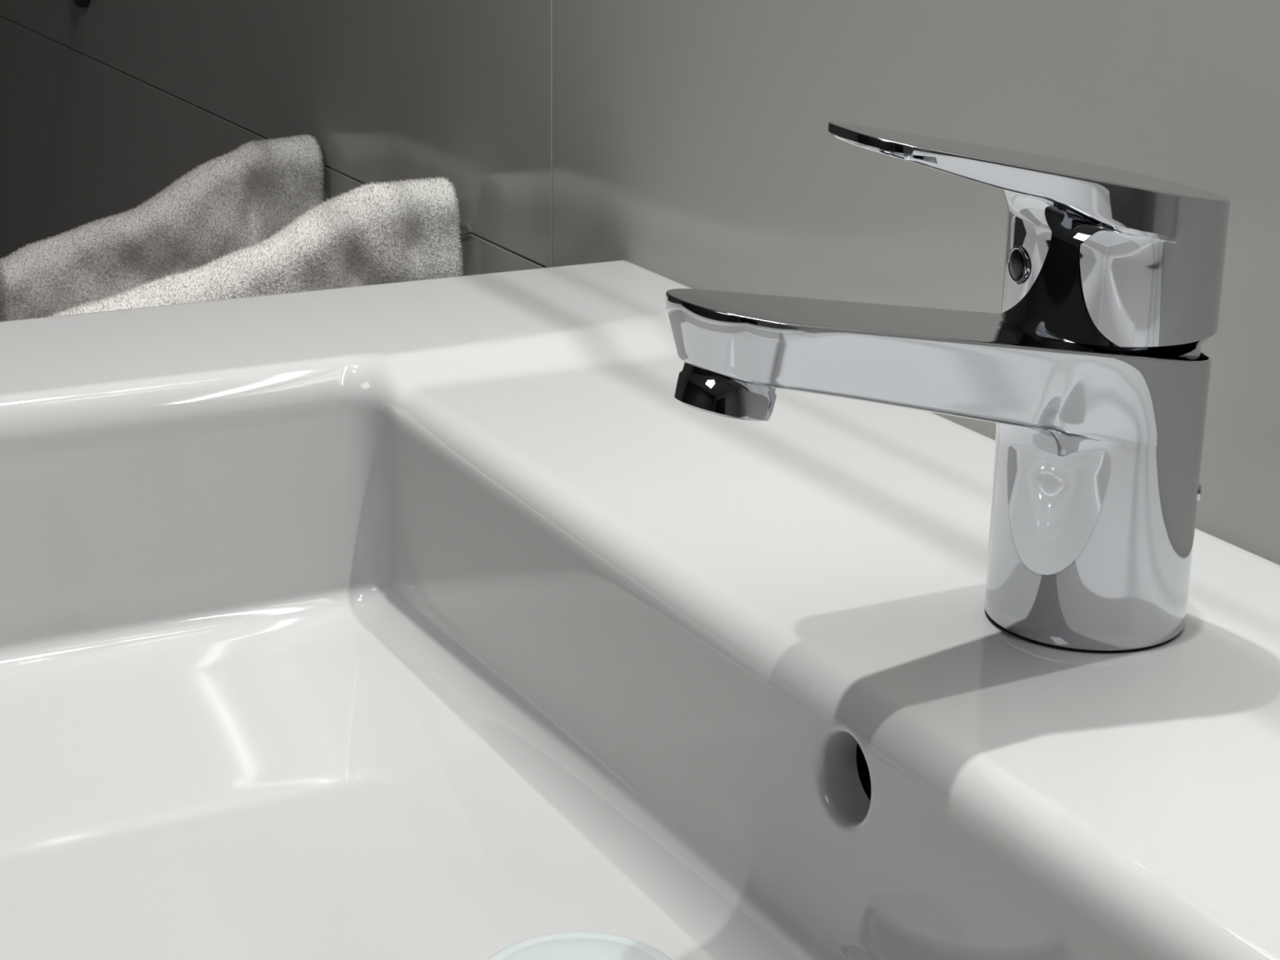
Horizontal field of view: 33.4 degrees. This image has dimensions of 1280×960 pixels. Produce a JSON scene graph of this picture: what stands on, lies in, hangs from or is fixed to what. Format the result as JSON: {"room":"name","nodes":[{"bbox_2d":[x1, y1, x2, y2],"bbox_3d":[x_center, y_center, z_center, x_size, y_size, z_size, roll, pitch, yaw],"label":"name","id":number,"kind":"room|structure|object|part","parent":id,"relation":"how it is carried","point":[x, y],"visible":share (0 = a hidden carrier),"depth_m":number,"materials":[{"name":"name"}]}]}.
{"room":"bathroom","nodes":[
{"label":"bathroom","id":0,"kind":"room"},
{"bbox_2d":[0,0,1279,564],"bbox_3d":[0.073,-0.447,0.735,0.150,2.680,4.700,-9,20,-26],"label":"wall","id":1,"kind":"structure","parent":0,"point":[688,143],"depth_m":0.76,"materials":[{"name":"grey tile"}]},
{"bbox_2d":[72,0,90,8],"bbox_3d":[-0.414,-0.364,1.524,0.031,0.054,0.054,-9,20,-26],"label":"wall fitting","id":2,"kind":"object","parent":1,"relation":"attached to","point":[80,3],"visible":1,"depth_m":1.53,"materials":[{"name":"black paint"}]},
{"bbox_2d":[323,196,470,242],"bbox_3d":[-0.167,-0.117,1.030,0.099,0.039,0.201,-9,20,-26],"label":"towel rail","id":3,"kind":"object","parent":1,"relation":"attached to","point":[464,233],"visible":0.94,"depth_m":0.96,"materials":[{"name":"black metal"}]},
{"bbox_2d":[0,133,324,321],"bbox_3d":[-0.247,-0.045,1.123,0.174,0.265,0.032,-9,20,-26],"label":"bath towel","id":4,"kind":"object","parent":3,"relation":"hanging from","point":[235,200],"visible":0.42,"depth_m":1.09,"materials":[{"name":"white fabric"}]},
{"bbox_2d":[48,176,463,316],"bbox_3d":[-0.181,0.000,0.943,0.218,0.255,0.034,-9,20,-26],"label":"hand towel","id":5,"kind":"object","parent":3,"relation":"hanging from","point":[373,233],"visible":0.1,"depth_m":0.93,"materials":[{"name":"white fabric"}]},
{"bbox_3d":[-0.121,-0.099,0.945,0.099,0.021,0.007,-9,20,-26],"label":"arm","id":6,"kind":"part","parent":3,"relation":"part of","materials":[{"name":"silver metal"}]},
{"bbox_3d":[-0.030,0.392,0.521,0.442,0.515,0.725,-9,20,-26],"label":"vanity cabinet","id":7,"kind":"object","parent":1,"relation":"attached to","visible":0},
{"bbox_2d":[0,259,1279,959],"bbox_3d":[-0.035,0.097,0.417,0.468,0.093,0.765,-9,20,-26],"label":"washbasin","id":8,"kind":"object","parent":7,"relation":"in","point":[427,619],"visible":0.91,"depth_m":0.56,"materials":[{"name":"white ceramic"}]},
{"bbox_2d":[487,931,671,959],"bbox_3d":[-0.013,0.115,0.459,0.049,0.020,0.049,-9,20,-26],"label":"plug","id":9,"kind":"object","parent":8,"relation":"attached to","point":[570,945],"visible":1,"depth_m":0.47,"materials":[{"name":"white ceramic"}]},
{"bbox_2d":[665,120,1231,653],"bbox_3d":[0.064,-0.017,0.457,0.138,0.116,0.051,-9,20,-26],"label":"tap","id":10,"kind":"object","parent":8,"relation":"on","point":[1092,373],"visible":1,"depth_m":0.45,"materials":[{"name":"silver metal"}]},
{"bbox_3d":[0.065,-0.004,0.458,0.136,0.087,0.046,-10,21,-31],"label":"spout","id":11,"kind":"part","parent":10,"relation":"part of","materials":[{"name":"silver metal"}]},
{"bbox_3d":[0.084,-0.051,0.460,0.091,0.053,0.048,-6,19,-19],"label":"lever handle","id":12,"kind":"part","parent":10,"relation":"part of","materials":[{"name":"silver metal"}]}
]}

